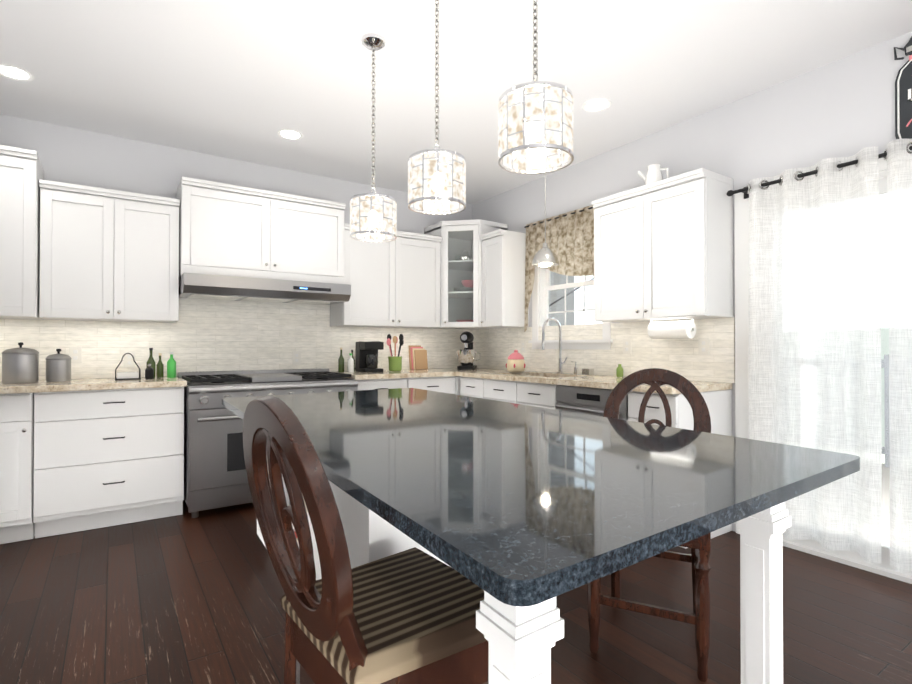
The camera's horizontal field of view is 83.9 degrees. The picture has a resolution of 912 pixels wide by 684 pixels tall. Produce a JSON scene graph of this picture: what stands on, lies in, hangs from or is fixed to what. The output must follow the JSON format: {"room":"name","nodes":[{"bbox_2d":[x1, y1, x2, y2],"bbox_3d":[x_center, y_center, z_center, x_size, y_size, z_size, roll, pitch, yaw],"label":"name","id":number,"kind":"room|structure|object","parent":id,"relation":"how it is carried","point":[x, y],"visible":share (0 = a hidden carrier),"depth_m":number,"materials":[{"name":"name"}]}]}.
{"room":"kitchen","nodes":[
{"label":"kitchen","id":0,"kind":"room"},
{"bbox_2d":[0,114,471,378],"bbox_3d":[-1.662,-0.161,4.345,4.590,2.700,0.120,0,0,-34],"label":"wall","id":1,"kind":"structure","parent":0,"point":[69,155],"depth_m":3.85,"materials":[{"name":"grey paint"}]},
{"bbox_2d":[0,145,43,319],"bbox_3d":[-3.010,-0.676,3.105,0.718,1.027,0.429,0,0,-34],"label":"upper cabinet","id":2,"kind":"object","parent":1,"relation":"attached to","point":[21,172],"visible":1,"depth_m":3.12,"materials":[{"name":"white wood"}]},
{"bbox_2d":[39,179,179,322],"bbox_3d":[-2.401,-0.595,3.558,0.784,0.872,0.359,0,0,-34],"label":"upper cabinet","id":3,"kind":"object","parent":1,"relation":"attached to","point":[108,255],"visible":1,"depth_m":3.42,"materials":[{"name":"white wood"}]},
{"bbox_2d":[0,298,471,380],"bbox_3d":[-1.629,-0.044,4.286,4.335,0.603,0.011,0,0,-34],"label":"backsplash","id":4,"kind":"structure","parent":1,"relation":"attached to","point":[201,335],"depth_m":4.11,"materials":[{"name":"tile"}]},
{"bbox_2d":[69,347,81,362],"bbox_3d":[-2.676,0.084,3.566,0.072,0.116,0.007,0,0,-34],"label":"electrical outlet plate","id":5,"kind":"object","parent":4,"relation":"attached to","point":[75,354],"visible":0.96,"depth_m":3.56,"materials":[{"name":"white plastic"}]},
{"bbox_2d":[124,352,134,367],"bbox_3d":[-2.411,0.125,3.745,0.072,0.116,0.007,0,0,-34],"label":"electrical outlet plate","id":6,"kind":"object","parent":4,"relation":"attached to","point":[129,362],"visible":0.98,"depth_m":3.74,"materials":[{"name":"white plastic"}]},
{"bbox_2d":[176,177,345,283],"bbox_3d":[-1.550,-0.833,4.110,1.230,0.700,0.397,0,0,-34],"label":"upper cabinet","id":7,"kind":"object","parent":1,"relation":"attached to","point":[230,230],"visible":0.94,"depth_m":3.92,"materials":[{"name":"white wood"}]},
{"bbox_2d":[179,273,350,304],"bbox_3d":[-1.513,-0.412,4.053,1.224,0.141,0.504,0,0,-34],"label":"range hood","id":8,"kind":"object","parent":7,"relation":"attached to","point":[213,287],"visible":0.92,"depth_m":3.84,"materials":[{"name":"silver metal"}]},
{"bbox_2d":[330,223,441,327],"bbox_3d":[-0.638,-0.587,4.750,0.987,0.872,0.359,0,0,-34],"label":"upper cabinet","id":9,"kind":"object","parent":1,"relation":"attached to","point":[395,283],"visible":0.88,"depth_m":4.62,"materials":[{"name":"white wood"}]},
{"bbox_2d":[424,219,507,329],"bbox_3d":[0.089,-0.661,5.092,0.613,1.028,0.605,0,0,-34],"label":"upper cabinet","id":10,"kind":"object","parent":1,"relation":"attached to","point":[461,277],"visible":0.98,"depth_m":4.90,"materials":[{"name":"white wood"}]},
{"bbox_2d":[0,500,911,683],"bbox_3d":[0.354,1.208,1.353,4.590,0.080,7.320,0,0,-34],"label":"floor","id":11,"kind":"structure","parent":0,"point":[185,597],"depth_m":2.18,"materials":[{"name":"brown wood"}]},
{"bbox_2d":[0,393,34,543],"bbox_3d":[-2.950,0.735,3.012,0.724,0.886,0.634,0,0,-34],"label":"base cabinet","id":12,"kind":"object","parent":11,"relation":"on","point":[17,524],"visible":0.88,"depth_m":2.95,"materials":[{"name":"white wood"}]},
{"bbox_2d":[33,387,183,538],"bbox_3d":[-2.318,0.738,3.438,0.788,0.886,0.632,0,0,-34],"label":"base cabinet","id":13,"kind":"object","parent":11,"relation":"on","point":[106,458],"visible":1,"depth_m":3.19,"materials":[{"name":"white wood"}]},
{"bbox_2d":[0,376,186,393],"bbox_3d":[-2.614,0.271,3.235,1.529,0.040,0.642,0,0,-34],"label":"countertop","id":14,"kind":"structure","parent":13,"relation":"on","point":[89,384],"depth_m":3.16,"materials":[{"name":"stone"}]},
{"bbox_2d":[2,342,38,383],"bbox_3d":[-2.727,0.122,3.177,0.180,0.254,0.180,0,0,-34],"label":"canister","id":15,"kind":"object","parent":14,"relation":"on","point":[20,364],"visible":0.98,"depth_m":3.11,"materials":[{"name":"silver metal"}]},
{"bbox_2d":[45,349,71,381],"bbox_3d":[-2.596,0.143,3.313,0.135,0.214,0.135,0,0,-34],"label":"canister","id":16,"kind":"object","parent":14,"relation":"on","point":[58,367],"visible":1,"depth_m":3.27,"materials":[{"name":"silver metal"}]},
{"bbox_2d":[115,353,140,379],"bbox_3d":[-2.275,0.160,3.518,0.150,0.184,0.100,0,0,-34],"label":"napkin holder","id":17,"kind":"object","parent":14,"relation":"on","point":[128,375],"visible":0.98,"depth_m":3.49,"materials":[{"name":"black metal"}]},
{"bbox_2d":[145,364,153,378],"bbox_3d":[-2.138,0.198,3.538,0.052,0.108,0.052,0,0,-34],"label":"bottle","id":18,"kind":"object","parent":14,"relation":"on","point":[149,372],"visible":0.98,"depth_m":3.52,"materials":[{"name":"black glass"}]},
{"bbox_2d":[146,348,155,377],"bbox_3d":[-2.187,0.144,3.638,0.056,0.218,0.056,0,0,-34],"label":"oil bottle","id":19,"kind":"object","parent":14,"relation":"on","point":[151,361],"visible":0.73,"depth_m":3.63,"materials":[{"name":"green glass"}]},
{"bbox_2d":[156,353,163,377],"bbox_3d":[-2.171,0.165,3.721,0.048,0.178,0.048,0,0,-34],"label":"oil bottle","id":20,"kind":"object","parent":14,"relation":"on","point":[160,369],"visible":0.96,"depth_m":3.71,"materials":[{"name":"green glass"}]},
{"bbox_2d":[167,352,175,377],"bbox_3d":[-2.085,0.160,3.719,0.060,0.188,0.060,0,0,-34],"label":"soap bottle","id":21,"kind":"object","parent":14,"relation":"on","point":[171,367],"visible":0.98,"depth_m":3.70,"materials":[{"name":"green glass"}]},
{"bbox_2d":[178,369,357,517],"bbox_3d":[-1.447,0.705,3.940,1.190,0.960,0.754,0,0,-34],"label":"range","id":22,"kind":"object","parent":11,"relation":"on","point":[215,474],"visible":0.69,"depth_m":3.49,"materials":[{"name":"silver metal"}]},
{"bbox_2d":[243,396,488,683],"bbox_3d":[-0.177,0.636,1.125,0.513,1.064,0.441,0,-1,-38],"label":"chair","id":23,"kind":"object","parent":11,"relation":"on","point":[408,616],"visible":0.94,"depth_m":1.01,"materials":[{"name":"brown wood"}]},
{"bbox_2d":[356,378,406,390],"bbox_3d":[-0.783,0.745,4.475,0.498,0.886,0.632,0,0,-34],"label":"base cabinet","id":24,"kind":"object","parent":11,"relation":"on","point":[377,384],"visible":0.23,"depth_m":4.25,"materials":[{"name":"white wood"}]},
{"bbox_2d":[406,376,454,393],"bbox_3d":[-0.366,0.747,4.758,0.498,0.886,0.634,0,0,-34],"label":"base cabinet","id":25,"kind":"object","parent":11,"relation":"on","point":[445,384],"visible":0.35,"depth_m":4.54,"materials":[{"name":"white wood"}]},
{"bbox_2d":[337,369,453,379],"bbox_3d":[-0.590,0.281,4.602,0.960,0.040,0.644,0,0,-34],"label":"countertop","id":26,"kind":"structure","parent":25,"relation":"on","point":[386,374],"depth_m":4.39,"materials":[{"name":"stone"}]},
{"bbox_2d":[338,348,343,372],"bbox_3d":[-1.011,0.150,4.469,0.052,0.218,0.052,0,0,-34],"label":"oil bottle","id":27,"kind":"object","parent":26,"relation":"on","point":[341,364],"visible":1,"depth_m":4.45,"materials":[{"name":"green glass"}]},
{"bbox_2d":[348,353,353,372],"bbox_3d":[-0.922,0.175,4.444,0.056,0.168,0.056,0,0,-34],"label":"oil bottle","id":28,"kind":"object","parent":26,"relation":"on","point":[350,365],"visible":0.98,"depth_m":4.42,"materials":[{"name":"white ceramic"}]},
{"bbox_2d":[355,341,383,371],"bbox_3d":[-0.785,0.122,4.590,0.180,0.276,0.226,0,0,-34],"label":"coffee maker","id":29,"kind":"object","parent":26,"relation":"on","point":[366,357],"visible":1,"depth_m":4.53,"materials":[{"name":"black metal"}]},
{"bbox_2d":[387,334,403,370],"bbox_3d":[-0.565,0.088,4.710,0.178,0.346,0.131,0,0,-34],"label":"utensil crock","id":30,"kind":"object","parent":26,"relation":"on","point":[395,362],"visible":1,"depth_m":4.67,"materials":[{"name":"green ceramic"}]},
{"bbox_2d":[409,345,427,369],"bbox_3d":[-0.378,0.144,5.073,0.176,0.239,0.088,0,0,-34],"label":"cutting boards","id":31,"kind":"object","parent":26,"relation":"on","point":[417,357],"visible":1,"depth_m":5.05,"materials":[{"name":"brown wood"}]},
{"bbox_2d":[454,376,460,394],"bbox_3d":[0.088,0.750,5.083,0.607,0.886,0.604,0,0,-34],"label":"base cabinet","id":32,"kind":"object","parent":11,"relation":"on","point":[457,385],"visible":0.1,"depth_m":4.68,"materials":[{"name":"white wood"}]},
{"bbox_2d":[460,377,485,398],"bbox_3d":[0.369,0.746,4.650,0.634,0.886,0.356,0,0,-34],"label":"base cabinet","id":33,"kind":"object","parent":11,"relation":"on","point":[471,387],"visible":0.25,"depth_m":4.48,"materials":[{"name":"white wood"}]},
{"bbox_2d":[484,379,555,409],"bbox_3d":[0.709,0.743,4.147,0.634,0.886,0.846,0,0,-34],"label":"base cabinet","id":34,"kind":"object","parent":11,"relation":"on","point":[533,394],"visible":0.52,"depth_m":3.94,"materials":[{"name":"white wood"}]},
{"bbox_2d":[437,368,731,394],"bbox_3d":[0.684,0.379,4.163,0.660,0.242,2.797,0,0,-34],"label":"countertop","id":35,"kind":"structure","parent":34,"relation":"on","point":[592,381],"depth_m":3.64,"materials":[{"name":"stone"}]},
{"bbox_2d":[456,331,480,369],"bbox_3d":[0.112,0.074,5.077,0.283,0.379,0.285,0,0,-34],"label":"stand mixer","id":36,"kind":"object","parent":35,"relation":"on","point":[466,356],"visible":1,"depth_m":4.96,"materials":[{"name":"black metal"}]},
{"bbox_2d":[506,350,525,372],"bbox_3d":[0.531,0.159,4.488,0.176,0.200,0.174,0,0,-34],"label":"cookie jar","id":37,"kind":"object","parent":35,"relation":"on","point":[515,363],"visible":1,"depth_m":4.42,"materials":[{"name":"beige ceramic"}]},
{"bbox_2d":[541,318,576,373],"bbox_3d":[0.851,0.022,4.187,0.248,0.470,0.214,0,0,-34],"label":"faucet","id":38,"kind":"object","parent":35,"relation":"on","point":[561,362],"visible":0.98,"depth_m":4.28,"materials":[{"name":"silver metal"}]},
{"bbox_2d":[582,368,593,374],"bbox_3d":[1.056,0.231,4.061,0.060,0.050,0.070,0,0,-34],"label":"sponge holder","id":39,"kind":"object","parent":35,"relation":"on","point":[586,371],"visible":0.93,"depth_m":4.04,"materials":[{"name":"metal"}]},
{"bbox_2d":[616,364,622,376],"bbox_3d":[1.231,0.207,3.812,0.052,0.095,0.049,0,0,-34],"label":"bottle","id":40,"kind":"object","parent":35,"relation":"on","point":[619,371],"visible":0.98,"depth_m":3.79,"materials":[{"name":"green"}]},
{"bbox_2d":[257,463,790,683],"bbox_3d":[-0.196,0.751,2.037,0.995,0.839,2.481,0,0,-34],"label":"kitchen island","id":41,"kind":"object","parent":11,"relation":"on","point":[520,647],"depth_m":1.25,"materials":[{"name":"wood"}]},
{"bbox_2d":[222,388,859,615],"bbox_3d":[-0.120,0.314,2.049,1.304,0.032,2.612,0,0,-34],"label":"island countertop","id":42,"kind":"structure","parent":41,"relation":"on","point":[532,505],"depth_m":1.11,"materials":[{"name":"grey stone"}]},
{"bbox_2d":[555,385,628,419],"bbox_3d":[1.110,0.740,3.535,0.654,0.883,0.604,0,0,-34],"label":"dishwasher","id":43,"kind":"object","parent":11,"relation":"on","point":[586,400],"visible":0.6,"depth_m":3.40,"materials":[{"name":"silver metal"}]},
{"bbox_2d":[587,368,710,681],"bbox_3d":[0.785,0.642,2.044,0.441,1.063,0.512,0,0,26],"label":"chair","id":44,"kind":"object","parent":11,"relation":"on","point":[700,547],"visible":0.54,"depth_m":1.91,"materials":[{"name":"brown wood"}]},
{"bbox_2d":[628,389,731,548],"bbox_3d":[1.383,0.736,3.149,0.634,0.886,0.328,0,0,-34],"label":"base cabinet","id":45,"kind":"object","parent":11,"relation":"on","point":[719,404],"visible":0.17,"depth_m":3.06,"materials":[{"name":"white wood"}]},
{"bbox_2d":[0,0,911,204],"bbox_3d":[0.354,-1.572,1.372,4.590,0.080,7.320,0,0,-34],"label":"ceiling","id":46,"kind":"structure","parent":0,"point":[245,80],"depth_m":2.79,"materials":[{"name":"white paint"}]},
{"bbox_2d":[0,64,33,81],"bbox_3d":[-2.489,-1.518,2.854,0.180,0.006,0.180,0,0,-34],"label":"recessed light","id":47,"kind":"object","parent":46,"relation":"in","point":[13,72],"visible":1,"depth_m":2.86,"materials":[{"name":"white"}]},
{"bbox_2d":[277,129,302,139],"bbox_3d":[-1.204,-1.512,3.686,0.180,0.006,0.180,0,0,-34],"label":"recessed light","id":48,"kind":"object","parent":46,"relation":"in","point":[288,134],"visible":1,"depth_m":3.68,"materials":[{"name":"white"}]},
{"bbox_2d":[350,33,396,241],"bbox_3d":[-0.415,-1.026,2.551,0.232,0.994,0.232,0,0,-34],"label":"pendant light","id":49,"kind":"object","parent":46,"relation":"hanging from","point":[373,216],"visible":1,"depth_m":2.48,"materials":[{"name":"white fabric"}]},
{"bbox_2d":[408,0,465,214],"bbox_3d":[-0.076,-1.034,2.031,0.232,0.984,0.232,0,0,-34],"label":"pendant light","id":50,"kind":"object","parent":46,"relation":"hanging from","point":[438,176],"visible":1,"depth_m":1.95,"materials":[{"name":"white fabric"}]},
{"bbox_2d":[498,0,573,173],"bbox_3d":[0.246,-1.046,1.573,0.232,0.968,0.232,0,0,-34],"label":"pendant light","id":51,"kind":"object","parent":46,"relation":"hanging from","point":[535,132],"visible":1,"depth_m":1.49,"materials":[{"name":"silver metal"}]},
{"bbox_2d":[532,173,558,266],"bbox_3d":[0.702,-1.063,3.988,0.210,0.900,0.210,0,0,-34],"label":"light","id":52,"kind":"object","parent":46,"relation":"hanging from","point":[545,256],"visible":0.85,"depth_m":3.94,"materials":[{"name":"silver metal"}]},
{"bbox_2d":[582,98,610,111],"bbox_3d":[0.898,-1.516,3.236,0.180,0.006,0.180,0,0,-34],"label":"recessed light","id":53,"kind":"object","parent":46,"relation":"in","point":[597,104],"visible":1,"depth_m":3.23,"materials":[{"name":"white"}]},
{"bbox_2d":[472,32,911,531],"bbox_3d":[2.239,-0.173,2.564,0.120,2.700,7.200,0,0,-34],"label":"wall","id":54,"kind":"structure","parent":0,"point":[844,107],"depth_m":3.09,"materials":[{"name":"grey paint"}]},
{"bbox_2d":[480,229,528,327],"bbox_3d":[0.452,-0.587,4.781,0.359,0.872,0.313,0,0,-34],"label":"upper cabinet","id":55,"kind":"object","parent":54,"relation":"attached to","point":[503,277],"visible":0.98,"depth_m":4.66,"materials":[{"name":"white wood"}]},
{"bbox_2d":[528,267,612,349],"bbox_3d":[0.992,-0.501,4.354,0.145,1.110,0.930,0,0,-34],"label":"window","id":56,"kind":"structure","parent":54,"relation":"in","point":[542,287],"depth_m":4.50,"materials":[{"name":"white wood"}]},
{"bbox_2d":[524,205,595,331],"bbox_3d":[0.897,-0.599,4.291,0.049,0.995,0.970,0,0,-34],"label":"window valance","id":57,"kind":"object","parent":56,"relation":"attached to","point":[570,238],"visible":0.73,"depth_m":4.28,"materials":[{"name":"fabric"}]},
{"bbox_2d":[472,317,734,382],"bbox_3d":[0.957,0.053,4.341,0.011,0.411,2.814,0,0,-34],"label":"backsplash","id":58,"kind":"structure","parent":54,"relation":"attached to","point":[496,347],"depth_m":3.87,"materials":[{"name":"tile"}]},
{"bbox_2d":[623,339,630,353],"bbox_3d":[1.291,0.025,3.829,0.007,0.116,0.072,0,0,-34],"label":"electrical outlet plate","id":59,"kind":"object","parent":58,"relation":"attached to","point":[626,346],"visible":1,"depth_m":3.83,"materials":[{"name":"white plastic"}]},
{"bbox_2d":[592,168,733,321],"bbox_3d":[1.361,-0.596,3.434,0.357,0.872,0.838,0,0,-34],"label":"upper cabinet","id":60,"kind":"object","parent":54,"relation":"attached to","point":[663,249],"visible":1,"depth_m":3.22,"materials":[{"name":"white wood"}]},
{"bbox_2d":[638,164,668,184],"bbox_3d":[1.349,-1.122,3.477,0.120,0.176,0.240,0,0,-34],"label":"watering can","id":61,"kind":"object","parent":60,"relation":"on","point":[654,174],"visible":0.67,"depth_m":3.43,"materials":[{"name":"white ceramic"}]},
{"bbox_2d":[648,318,695,338],"bbox_3d":[1.430,-0.093,3.368,0.116,0.132,0.304,0,0,-34],"label":"paper towel holder","id":62,"kind":"object","parent":60,"relation":"attached to","point":[674,330],"visible":0.98,"depth_m":3.31,"materials":[{"name":"white paper"}]},
{"bbox_2d":[726,139,911,571],"bbox_3d":[2.288,0.054,2.224,0.135,2.050,2.184,0,0,-34],"label":"curtain","id":63,"kind":"object","parent":54,"relation":"attached to","point":[814,362],"visible":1,"depth_m":2.65,"materials":[{"name":"white fabric"}]},
{"bbox_2d":[735,153,911,583],"bbox_3d":[2.370,0.107,2.343,0.130,2.135,2.060,0,0,-34],"label":"door frame","id":64,"kind":"structure","parent":54,"relation":"in","point":[854,559],"depth_m":3.10,"materials":[{"name":"white wood"}]},
{"bbox_2d":[894,36,911,138],"bbox_3d":[2.276,-1.235,2.388,0.022,0.530,0.334,0,0,-34],"label":"sign","id":65,"kind":"object","parent":54,"relation":"attached to","point":[903,105],"visible":0.9,"depth_m":2.49,"materials":[{"name":"black"}]},
{"label":"outside","id":66,"kind":"structure","parent":0,"visible":0},
{"bbox_2d":[574,238,888,463],"bbox_3d":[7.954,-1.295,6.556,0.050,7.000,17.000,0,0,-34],"label":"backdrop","id":67,"kind":"structure","parent":66,"point":[882,292],"depth_m":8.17,"materials":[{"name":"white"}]},
{"bbox_2d":[881,464,889,545],"bbox_3d":[3.793,1.240,3.122,3.070,0.080,5.000,0,0,-34],"label":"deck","id":68,"kind":"object","parent":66,"point":[884,504],"depth_m":3.74,"materials":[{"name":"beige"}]},
{"bbox_2d":[549,277,889,467],"bbox_3d":[5.134,-0.262,4.642,6.058,3.907,17.000,0,0,-34],"label":"rail","id":69,"kind":"object","parent":68,"relation":"on","point":[885,332],"depth_m":5.00,"materials":[{"name":"grey"}]},
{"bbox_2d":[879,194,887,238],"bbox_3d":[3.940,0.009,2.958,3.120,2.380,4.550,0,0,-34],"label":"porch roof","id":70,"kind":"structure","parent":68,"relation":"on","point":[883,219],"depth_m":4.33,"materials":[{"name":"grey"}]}
]}

